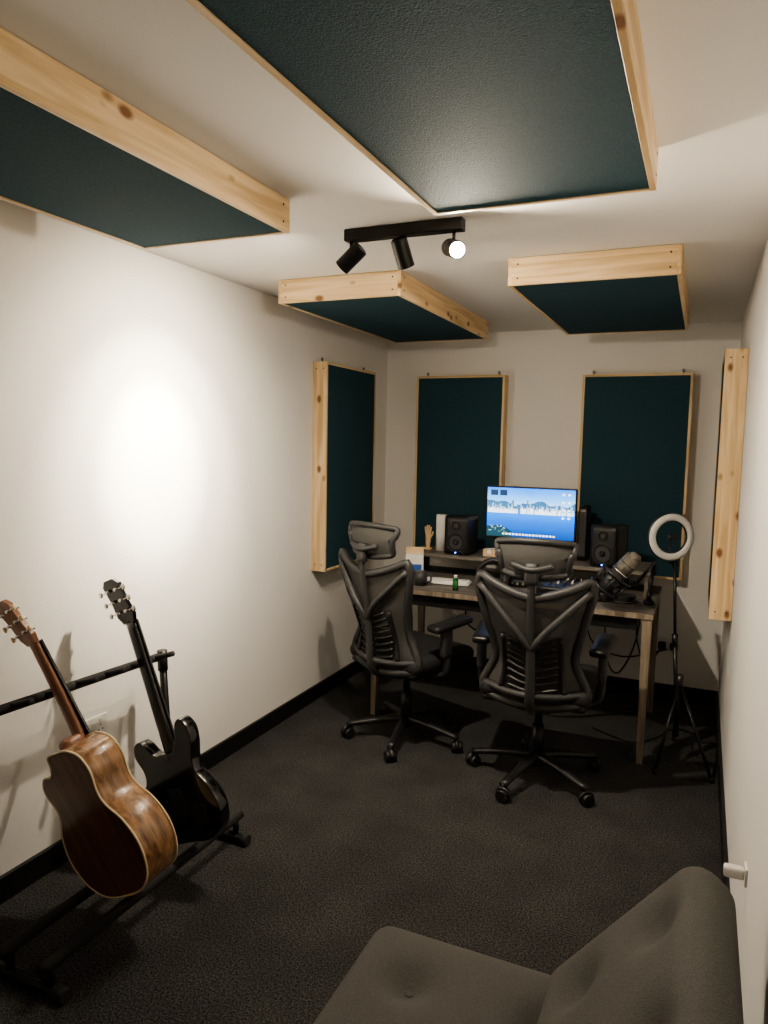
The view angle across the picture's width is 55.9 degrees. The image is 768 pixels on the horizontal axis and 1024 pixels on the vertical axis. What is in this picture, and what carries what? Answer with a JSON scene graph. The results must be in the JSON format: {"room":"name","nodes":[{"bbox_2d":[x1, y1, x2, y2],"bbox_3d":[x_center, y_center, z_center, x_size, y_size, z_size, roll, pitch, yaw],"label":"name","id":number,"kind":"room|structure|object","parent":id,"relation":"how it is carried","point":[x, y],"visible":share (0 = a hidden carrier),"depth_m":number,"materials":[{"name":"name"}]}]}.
{"room":"studio","nodes":[
{"label":"studio","id":0,"kind":"room"},
{"bbox_2d":[0,200,387,875],"bbox_3d":[-1.309,0.155,2.599,0.120,2.400,6.500,4,6,24],"label":"wall","id":1,"kind":"structure","parent":0,"point":[156,412],"depth_m":3.10,"materials":[{"name":"white paint"}]},
{"bbox_2d":[86,712,106,732],"bbox_3d":[-1.157,0.861,2.879,0.013,0.086,0.146,4,6,24],"label":"wall socket","id":2,"kind":"object","parent":1,"relation":"attached to","point":[99,722],"visible":0.56,"depth_m":2.90,"materials":[{"name":"white plastic"}]},
{"bbox_2d":[0,661,364,904],"bbox_3d":[-1.269,1.306,2.682,0.016,0.095,6.260,4,6,24],"label":"baseboard","id":3,"kind":"structure","parent":1,"relation":"attached to","point":[12,882],"depth_m":3.71,"materials":[{"name":"black wood"}]},
{"bbox_2d":[311,361,327,571],"bbox_3d":[-0.389,-0.267,4.375,0.094,1.265,0.016,4,6,24],"label":"board","id":4,"kind":"object","parent":1,"relation":"attached to","point":[320,375],"visible":1,"depth_m":4.37,"materials":[{"name":"brown wood"}]},
{"bbox_2d":[326,365,374,568],"bbox_3d":[-0.248,-0.294,4.688,0.083,1.233,0.672,4,6,24],"label":"wall panel","id":5,"kind":"object","parent":1,"relation":"attached to","point":[350,439],"visible":0.79,"depth_m":4.62,"materials":[{"name":"teal fabric"}]},
{"bbox_2d":[326,559,356,570],"bbox_3d":[-0.262,0.327,4.749,0.094,0.016,0.672,4,6,24],"label":"board","id":6,"kind":"object","parent":5,"relation":"attached to","point":[355,560],"visible":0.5,"depth_m":4.52,"materials":[{"name":"brown wood"}]},
{"bbox_2d":[328,362,374,374],"bbox_3d":[-0.238,-0.916,4.629,0.094,0.016,0.672,4,6,24],"label":"board","id":7,"kind":"object","parent":5,"relation":"attached to","point":[329,363],"visible":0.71,"depth_m":4.57,"materials":[{"name":"brown wood"}]},
{"bbox_2d":[372,373,375,521],"bbox_3d":[-0.112,-0.322,5.003,0.094,1.265,0.016,4,6,24],"label":"board","id":8,"kind":"object","parent":1,"relation":"attached to","point":[375,373],"visible":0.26,"depth_m":4.97,"materials":[{"name":"brown wood"}]},
{"bbox_2d":[0,668,721,1023],"bbox_3d":[-0.208,1.468,2.228,2.579,0.100,6.500,4,6,24],"label":"floor","id":9,"kind":"structure","parent":0,"point":[347,844],"depth_m":2.83,"materials":[{"name":"carpet"}]},
{"bbox_2d":[0,649,250,1004],"bbox_3d":[-0.975,0.969,2.572,0.550,0.798,0.970,4,6,24],"label":"rack","id":10,"kind":"object","parent":9,"relation":"on","point":[61,994],"visible":0.72,"depth_m":2.32,"materials":[{"name":"black metal"}]},
{"bbox_2d":[0,599,177,898],"bbox_3d":[-0.976,0.776,2.378,0.677,0.958,0.217,4,6,30],"label":"acoustic guitar","id":11,"kind":"object","parent":10,"relation":"on","point":[117,837],"visible":1,"depth_m":2.29,"materials":[{"name":"brown wood"}]},
{"bbox_2d":[98,578,229,844],"bbox_3d":[-0.813,0.747,2.689,0.587,0.984,0.094,4,6,25],"label":"electric guitar","id":12,"kind":"object","parent":10,"relation":"on","point":[196,804],"visible":0.97,"depth_m":2.66,"materials":[{"name":"black paint"}]},
{"bbox_2d":[338,520,473,761],"bbox_3d":[0.134,0.644,3.938,0.697,1.225,0.705,4,6,30],"label":"office chair","id":13,"kind":"object","parent":9,"relation":"on","point":[385,642],"visible":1,"depth_m":3.73,"materials":[{"name":"black plastic"}]},
{"bbox_2d":[342,725,353,732],"bbox_3d":[-0.200,1.195,3.999,0.086,0.047,0.016,-4,7,-42],"label":"caster","id":14,"kind":"object","parent":13,"relation":"attached to","point":[347,728],"depth_m":3.98,"materials":[{"name":"black plastic"}]},
{"bbox_2d":[387,749,394,757],"bbox_3d":[0.033,1.229,3.705,0.024,0.041,0.078,-1,6,-19],"label":"hood","id":15,"kind":"object","parent":13,"relation":"attached to","point":[390,752],"depth_m":3.68,"materials":[{"name":"black plastic"}]},
{"bbox_2d":[350,630,473,675],"bbox_3d":[0.153,0.767,3.995,0.490,0.104,0.520,-4,8,-44],"label":"seat cushion","id":16,"kind":"object","parent":13,"relation":"on","point":[429,662],"depth_m":3.80,"materials":[{"name":"black fabric"}]},
{"bbox_2d":[454,740,459,748],"bbox_3d":[0.386,1.223,3.835,0.022,0.043,0.080,1,6,-5],"label":"hood","id":17,"kind":"object","parent":13,"relation":"attached to","point":[456,742],"depth_m":3.81,"materials":[{"name":"black plastic"}]},
{"bbox_2d":[370,545,667,763],"bbox_3d":[0.884,0.763,4.469,1.675,0.944,1.069,4,6,24],"label":"desk","id":18,"kind":"object","parent":9,"relation":"on","point":[606,614],"visible":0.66,"depth_m":4.16,"materials":[{"name":"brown wood"}]},
{"bbox_2d":[406,547,423,570],"bbox_3d":[0.190,0.319,4.484,0.112,0.199,0.062,1,6,4],"label":"snack box","id":19,"kind":"object","parent":18,"relation":"on","point":[415,555],"visible":0.55,"depth_m":4.45,"materials":[{"name":"white cardboard"}]},
{"bbox_2d":[414,570,431,585],"bbox_3d":[0.226,0.394,4.305,0.080,0.085,0.101,-3,7,-35],"label":"coffee mug","id":20,"kind":"object","parent":18,"relation":"on","point":[420,576],"visible":1,"depth_m":4.28,"materials":[{"name":"grey ceramic"}]},
{"bbox_2d":[424,525,433,549],"bbox_3d":[0.293,0.165,4.788,0.060,0.160,0.060,0,6,-15],"label":"ornament","id":21,"kind":"object","parent":18,"relation":"on","point":[428,534],"visible":0.98,"depth_m":4.78,"materials":[{"name":"beige wood"}]},
{"bbox_2d":[436,514,446,550],"bbox_3d":[0.376,0.132,4.748,0.068,0.236,0.068,4,6,24],"label":"roll","id":22,"kind":"object","parent":18,"relation":"on","point":[440,518],"visible":0.9,"depth_m":4.72,"materials":[{"name":"white paper"}]},
{"bbox_2d":[427,577,471,585],"bbox_3d":[0.381,0.421,4.387,0.290,0.021,0.125,3,6,18],"label":"keyboard","id":23,"kind":"object","parent":18,"relation":"on","point":[444,581],"visible":0.82,"depth_m":4.35,"materials":[{"name":"white plastic"}]},
{"bbox_2d":[452,575,458,590],"bbox_3d":[0.414,0.408,4.185,0.034,0.087,0.034,4,6,24],"label":"bottle","id":24,"kind":"object","parent":18,"relation":"on","point":[455,580],"visible":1,"depth_m":4.17,"materials":[{"name":"green glass"}]},
{"bbox_2d":[444,514,477,555],"bbox_3d":[0.492,0.143,4.616,0.160,0.246,0.180,4,6,29],"label":"speaker","id":25,"kind":"object","parent":18,"relation":"on","point":[461,530],"visible":1,"depth_m":4.55},
{"bbox_2d":[483,548,496,556],"bbox_3d":[0.671,0.253,4.552,0.080,0.044,0.071,4,6,24],"label":"cardboard box","id":26,"kind":"object","parent":18,"relation":"on","point":[490,552],"visible":0.75,"depth_m":4.52,"materials":[{"name":"beige cardboard"}]},
{"bbox_2d":[476,558,510,584],"bbox_3d":[0.643,0.360,4.266,0.212,0.174,0.090,3,6,19],"label":"headphones","id":27,"kind":"object","parent":18,"relation":"on","point":[504,578],"visible":0.29,"depth_m":4.27,"materials":[{"name":"black plastic"}]},
{"bbox_2d":[502,574,507,584],"bbox_3d":[0.712,0.405,4.246,0.031,0.088,0.088,4,6,24],"label":"cup","id":28,"kind":"object","parent":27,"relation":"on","point":[504,577],"depth_m":4.22,"materials":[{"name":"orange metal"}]},
{"bbox_2d":[508,578,526,587],"bbox_3d":[0.791,0.422,4.327,0.150,0.042,0.080,4,6,24],"label":"audio interface","id":29,"kind":"object","parent":18,"relation":"on","point":[514,582],"visible":0.5,"depth_m":4.30,"materials":[{"name":"black plastic"}]},
{"bbox_2d":[405,545,651,575],"bbox_3d":[0.895,0.292,4.538,1.485,0.020,0.390,4,6,24],"label":"shelf","id":30,"kind":"object","parent":18,"relation":"attached to","point":[478,556],"depth_m":4.48,"materials":[{"name":"brown wood"}]},
{"bbox_2d":[485,485,577,542],"bbox_3d":[0.923,0.062,4.533,0.560,0.440,0.180,4,6,24],"label":"computer monitor","id":31,"kind":"object","parent":18,"relation":"on","point":[511,511],"visible":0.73,"depth_m":4.47,"materials":[{"name":"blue glass"}]},
{"bbox_2d":[536,578,613,601],"bbox_3d":[1.081,0.431,4.090,0.400,0.085,0.202,4,6,26],"label":"mixer","id":32,"kind":"object","parent":18,"relation":"on","point":[542,587],"visible":0.35,"depth_m":4.08,"materials":[{"name":"black plastic"}]},
{"bbox_2d":[577,505,590,560],"bbox_3d":[1.237,0.126,4.476,0.055,0.335,0.152,4,6,24],"label":"computer","id":33,"kind":"object","parent":18,"relation":"on","point":[584,510],"visible":0.98,"depth_m":4.41,"materials":[{"name":"black plastic"}]},
{"bbox_2d":[578,512,586,555],"bbox_3d":[1.207,0.135,4.408,0.040,0.270,0.003,4,6,24],"label":"vent","id":34,"kind":"object","parent":33,"relation":"attached to","point":[582,524],"depth_m":4.41,"materials":[{"name":"grey plastic"}]},
{"bbox_2d":[590,523,628,566],"bbox_3d":[1.315,0.196,4.235,0.160,0.246,0.180,6,7,41],"label":"speaker","id":35,"kind":"object","parent":18,"relation":"on","point":[608,542],"visible":0.91,"depth_m":4.17},
{"bbox_2d":[591,551,655,605],"bbox_3d":[1.272,0.343,3.815,0.234,0.322,0.531,5,7,35],"label":"microphone","id":36,"kind":"object","parent":18,"relation":"on","point":[620,572],"visible":0.98,"depth_m":3.65,"materials":[{"name":"black metal"}]},
{"bbox_2d":[615,551,640,576],"bbox_3d":[1.228,0.264,3.651,0.128,0.136,0.092,4,6,24],"label":"grille","id":37,"kind":"object","parent":36,"relation":"attached to","point":[630,561],"depth_m":3.62,"materials":[{"name":"silver metal"}]},
{"bbox_2d":[646,591,651,600],"bbox_3d":[1.430,0.454,3.905,0.028,0.050,0.028,4,6,24],"label":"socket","id":38,"kind":"object","parent":36,"relation":"attached to","point":[649,594],"depth_m":3.90,"materials":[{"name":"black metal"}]},
{"bbox_2d":[616,593,636,601],"bbox_3d":[1.328,0.472,3.984,0.120,0.032,0.107,4,6,24],"label":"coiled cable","id":39,"kind":"object","parent":18,"relation":"on","point":[623,597],"visible":0.7,"depth_m":3.95,"materials":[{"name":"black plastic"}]},
{"bbox_2d":[313,866,743,1023],"bbox_3d":[-0.026,1.172,0.835,0.807,0.764,1.915,4,6,24],"label":"sofa","id":40,"kind":"object","parent":9,"relation":"on","point":[673,957],"visible":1,"depth_m":1.50,"materials":[{"name":"grey fabric"}]},
{"bbox_2d":[465,537,616,806],"bbox_3d":[0.745,0.700,3.498,0.688,1.222,0.711,3,6,22],"label":"office chair","id":41,"kind":"object","parent":9,"relation":"on","point":[534,667],"visible":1,"depth_m":3.26,"materials":[{"name":"black plastic"}]},
{"bbox_2d":[466,752,478,760],"bbox_3d":[0.454,1.239,3.680,0.082,0.044,0.020,-3,7,-38],"label":"hood","id":42,"kind":"object","parent":41,"relation":"attached to","point":[472,756],"depth_m":3.66,"materials":[{"name":"black plastic"}]},
{"bbox_2d":[495,786,510,796],"bbox_3d":[0.546,1.277,3.317,0.076,0.040,0.026,5,7,34],"label":"hood","id":43,"kind":"object","parent":41,"relation":"attached to","point":[501,791],"depth_m":3.30,"materials":[{"name":"black plastic"}]},
{"bbox_2d":[479,664,597,707],"bbox_3d":[0.772,0.822,3.553,0.520,0.104,0.490,3,6,22],"label":"seat cushion","id":44,"kind":"object","parent":41,"relation":"on","point":[578,695],"depth_m":3.35,"materials":[{"name":"black fabric"}]},
{"bbox_2d":[579,790,594,799],"bbox_3d":[0.921,1.286,3.293,0.080,0.043,0.022,-1,6,-17],"label":"caster wheel","id":45,"kind":"object","parent":41,"relation":"attached to","point":[585,794],"depth_m":3.28,"materials":[{"name":"black plastic"}]},
{"bbox_2d":[588,759,599,767],"bbox_3d":[1.061,1.255,3.641,0.021,0.043,0.080,-2,6,-26],"label":"hood","id":46,"kind":"object","parent":41,"relation":"attached to","point":[592,763],"depth_m":3.62,"materials":[{"name":"black plastic"}]},
{"bbox_2d":[647,513,713,783],"bbox_3d":[1.479,0.651,3.737,0.307,1.302,0.529,1,6,2],"label":"ring light","id":47,"kind":"object","parent":9,"relation":"on","point":[671,557],"visible":1,"depth_m":3.68,"materials":[{"name":"black metal"}]},
{"bbox_2d":[649,514,693,560],"bbox_3d":[1.460,0.128,3.672,0.240,0.240,0.018,0,6,-6],"label":"diffuser","id":48,"kind":"object","parent":47,"relation":"attached to","point":[680,519],"depth_m":3.67,"materials":[{"name":"grey plastic"}]},
{"bbox_2d":[0,0,767,331],"bbox_3d":[-0.160,-1.020,1.988,2.579,0.100,6.500,4,6,24],"label":"ceiling","id":49,"kind":"structure","parent":0,"point":[706,61],"depth_m":1.97,"materials":[{"name":"white paint"}]},
{"bbox_2d":[0,196,145,249],"bbox_3d":[-1.115,-0.932,1.963,0.016,0.103,1.330,4,6,24],"label":"board","id":50,"kind":"object","parent":49,"relation":"attached to","point":[1,197],"visible":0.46,"depth_m":2.26,"materials":[{"name":"brown wood"}]},
{"bbox_2d":[0,87,281,246],"bbox_3d":[-0.847,-0.913,1.846,0.571,0.092,1.298,4,6,24],"label":"acoustic panel","id":51,"kind":"object","parent":49,"relation":"attached to","point":[50,164],"depth_m":1.96,"materials":[{"name":"teal fabric"}]},
{"bbox_2d":[0,27,289,233],"bbox_3d":[-0.578,-0.899,1.728,0.016,0.103,1.330,4,6,24],"label":"board","id":52,"kind":"object","parent":49,"relation":"attached to","point":[26,72],"visible":1,"depth_m":1.67,"materials":[{"name":"brown wood"}]},
{"bbox_2d":[144,232,284,248],"bbox_3d":[-0.582,-0.968,2.445,0.571,0.103,0.016,4,6,24],"label":"board","id":53,"kind":"object","parent":49,"relation":"attached to","point":[274,233],"visible":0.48,"depth_m":2.44,"materials":[{"name":"brown wood"}]},
{"bbox_2d":[185,0,438,215],"bbox_3d":[-0.110,-0.870,1.519,0.016,0.103,1.320,4,6,24],"label":"board","id":54,"kind":"object","parent":49,"relation":"attached to","point":[196,4],"visible":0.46,"depth_m":1.39,"materials":[{"name":"brown wood"}]},
{"bbox_2d":[278,280,395,342],"bbox_3d":[-0.212,-1.122,4.157,0.016,0.110,1.450,4,6,24],"label":"board","id":55,"kind":"object","parent":49,"relation":"attached to","point":[279,285],"visible":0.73,"depth_m":3.79,"materials":[{"name":"brown wood"}]},
{"bbox_2d":[281,270,397,303],"bbox_3d":[-0.215,-1.047,3.379,0.608,0.110,0.016,4,6,24],"label":"board","id":56,"kind":"object","parent":49,"relation":"attached to","point":[374,284],"visible":1,"depth_m":3.37,"materials":[{"name":"brown wood"}]},
{"bbox_2d":[286,296,483,341],"bbox_3d":[0.074,-1.102,4.033,0.608,0.099,1.418,4,6,24],"label":"acoustic panel","id":57,"kind":"object","parent":49,"relation":"attached to","point":[393,318],"depth_m":3.89,"materials":[{"name":"teal fabric"}]},
{"bbox_2d":[336,216,465,273],"bbox_3d":[0.058,-0.943,2.579,0.504,0.156,0.114,4,6,24],"label":"track light","id":58,"kind":"object","parent":49,"relation":"attached to","point":[456,249],"depth_m":2.55,"materials":[{"name":"black metal"}]},
{"bbox_2d":[198,0,648,212],"bbox_3d":[0.164,-0.850,1.400,0.582,0.092,1.288,4,6,24],"label":"acoustic panel","id":59,"kind":"object","parent":49,"relation":"attached to","point":[471,104],"depth_m":1.36,"materials":[{"name":"teal fabric"}]},
{"bbox_2d":[396,339,484,342],"bbox_3d":[0.363,-1.162,4.686,0.608,0.110,0.016,4,6,24],"label":"board","id":60,"kind":"object","parent":49,"relation":"attached to","point":[467,339],"visible":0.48,"depth_m":4.67,"materials":[{"name":"brown wood"}]},
{"bbox_2d":[397,270,488,339],"bbox_3d":[0.359,-1.087,3.908,0.016,0.110,1.450,4,6,24],"label":"board","id":61,"kind":"object","parent":49,"relation":"attached to","point":[409,288],"visible":1,"depth_m":3.71,"materials":[{"name":"brown wood"}]},
{"bbox_2d":[508,258,568,334],"bbox_3d":[0.813,-1.054,3.661,0.016,0.111,1.440,4,6,24],"label":"board","id":62,"kind":"object","parent":49,"relation":"attached to","point":[510,259],"visible":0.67,"depth_m":3.21,"materials":[{"name":"brown wood"}]},
{"bbox_2d":[438,188,649,214],"bbox_3d":[0.426,-0.905,1.994,0.582,0.103,0.016,4,6,24],"label":"board","id":63,"kind":"object","parent":49,"relation":"attached to","point":[646,189],"visible":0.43,"depth_m":1.98,"materials":[{"name":"brown wood"}]},
{"bbox_2d":[512,244,677,285],"bbox_3d":[0.826,-0.979,2.881,0.638,0.111,0.016,4,6,24],"label":"board","id":64,"kind":"object","parent":49,"relation":"attached to","point":[652,261],"visible":1,"depth_m":2.87,"materials":[{"name":"brown wood"}]},
{"bbox_2d":[513,275,684,333],"bbox_3d":[1.112,-1.033,3.531,0.638,0.100,1.408,4,6,24],"label":"acoustic panel","id":65,"kind":"object","parent":49,"relation":"attached to","point":[642,303],"depth_m":3.37,"materials":[{"name":"teal fabric"}]},
{"bbox_2d":[569,329,684,334],"bbox_3d":[1.399,-1.093,4.179,0.638,0.111,0.016,4,6,24],"label":"board","id":66,"kind":"object","parent":49,"relation":"attached to","point":[684,329],"visible":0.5,"depth_m":4.18,"materials":[{"name":"brown wood"}]},
{"bbox_2d":[610,0,658,190],"bbox_3d":[0.437,-0.836,1.280,0.016,0.103,1.320,4,6,24],"label":"board","id":67,"kind":"object","parent":49,"relation":"attached to","point":[625,12],"visible":1,"depth_m":1.37,"materials":[{"name":"brown wood"}]},
{"bbox_2d":[677,244,689,329],"bbox_3d":[1.412,-1.017,3.400,0.016,0.111,1.440,4,6,24],"label":"board","id":68,"kind":"object","parent":49,"relation":"attached to","point":[681,272],"visible":1,"depth_m":3.05,"materials":[{"name":"brown wood"}]},
{"bbox_2d":[384,321,741,690],"bbox_3d":[1.101,-0.031,5.017,2.339,2.400,0.120,4,6,24],"label":"wall","id":69,"kind":"structure","parent":0,"point":[545,369],"depth_m":4.84,"materials":[{"name":"white paint"}]},
{"bbox_2d":[413,376,418,546],"bbox_3d":[0.248,-0.339,5.245,0.016,1.265,0.098,4,6,24],"label":"board","id":70,"kind":"object","parent":69,"relation":"attached to","point":[417,389],"visible":0.28,"depth_m":5.20,"materials":[{"name":"brown wood"}]},
{"bbox_2d":[415,377,502,548],"bbox_3d":[0.532,-0.321,5.118,0.608,1.233,0.087,4,6,24],"label":"wall panel","id":71,"kind":"object","parent":69,"relation":"attached to","point":[459,440],"visible":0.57,"depth_m":5.07,"materials":[{"name":"teal fabric"}]},
{"bbox_2d":[419,375,502,378],"bbox_3d":[0.545,-0.943,5.060,0.608,0.016,0.098,4,6,24],"label":"board","id":72,"kind":"object","parent":71,"relation":"attached to","point":[460,376],"visible":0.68,"depth_m":5.01,"materials":[{"name":"brown wood"}]},
{"bbox_2d":[499,375,508,485],"bbox_3d":[0.819,-0.303,4.996,0.016,1.265,0.098,4,6,24],"label":"board","id":73,"kind":"object","parent":69,"relation":"attached to","point":[505,377],"visible":0.53,"depth_m":4.95,"materials":[{"name":"brown wood"}]},
{"bbox_2d":[574,375,584,570],"bbox_3d":[1.302,-0.251,4.787,0.016,1.290,0.098,4,6,24],"label":"board","id":74,"kind":"object","parent":69,"relation":"attached to","point":[583,384],"visible":0.51,"depth_m":4.73,"materials":[{"name":"brown wood"}]},
{"bbox_2d":[457,657,714,705],"bbox_3d":[1.052,1.121,5.065,2.307,0.095,0.016,4,6,24],"label":"baseboard","id":75,"kind":"structure","parent":69,"relation":"attached to","point":[661,690],"depth_m":4.73,"materials":[{"name":"black"}]},
{"bbox_2d":[580,375,690,577],"bbox_3d":[1.597,-0.233,4.655,0.630,1.258,0.087,4,6,24],"label":"wall panel","id":76,"kind":"object","parent":69,"relation":"attached to","point":[635,428],"visible":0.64,"depth_m":4.60,"materials":[{"name":"teal fabric"}]},
{"bbox_2d":[577,570,678,579],"bbox_3d":[1.586,0.401,4.719,0.630,0.016,0.098,4,6,24],"label":"board","id":77,"kind":"object","parent":76,"relation":"attached to","point":[657,577],"visible":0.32,"depth_m":4.65,"materials":[{"name":"brown wood"}]},
{"bbox_2d":[585,373,690,376],"bbox_3d":[1.610,-0.867,4.596,0.630,0.016,0.098,4,6,24],"label":"board","id":78,"kind":"object","parent":76,"relation":"attached to","point":[639,374],"visible":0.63,"depth_m":4.55,"materials":[{"name":"brown wood"}]},
{"bbox_2d":[657,636,680,651],"bbox_3d":[1.837,0.859,4.680,0.146,0.086,0.044,4,6,24],"label":"wall socket","id":79,"kind":"object","parent":69,"relation":"attached to","point":[663,642],"visible":0.66,"depth_m":4.68,"materials":[{"name":"white plastic"}]},
{"bbox_2d":[679,372,693,580],"bbox_3d":[1.893,-0.215,4.529,0.016,1.290,0.098,4,6,24],"label":"board","id":80,"kind":"object","parent":69,"relation":"attached to","point":[692,373],"visible":1,"depth_m":4.48,"materials":[{"name":"brown wood"}]},
{"bbox_2d":[718,239,767,1023],"bbox_3d":[0.941,0.293,1.617,0.120,2.400,6.500,4,6,24],"label":"wall","id":81,"kind":"structure","parent":0,"point":[743,674],"depth_m":2.32,"materials":[{"name":"white paint"}]},
{"bbox_2d":[708,359,724,601],"bbox_3d":[1.794,-0.149,3.796,0.090,1.273,0.678,4,6,24],"label":"wall panel","id":82,"kind":"object","parent":81,"relation":"attached to","point":[724,359],"visible":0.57,"depth_m":3.86,"materials":[{"name":"teal fabric"}]},
{"bbox_2d":[715,691,729,890],"bbox_3d":[0.857,1.437,1.755,0.016,0.095,6.260,4,6,24],"label":"baseboard","id":83,"kind":"structure","parent":81,"relation":"attached to","point":[722,814],"depth_m":3.23,"materials":[{"name":"black"}]},
{"bbox_2d":[708,348,748,620],"bbox_3d":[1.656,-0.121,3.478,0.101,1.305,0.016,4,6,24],"label":"board","id":84,"kind":"object","parent":81,"relation":"attached to","point":[736,367],"visible":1,"depth_m":3.47,"materials":[{"name":"brown wood"}]},
{"bbox_2d":[723,861,747,887],"bbox_3d":[0.955,0.978,1.967,0.058,0.050,0.050,4,6,24],"label":"plug adapter","id":85,"kind":"object","parent":81,"relation":"attached to","point":[730,870],"visible":1,"depth_m":1.96,"materials":[{"name":"white plastic"}]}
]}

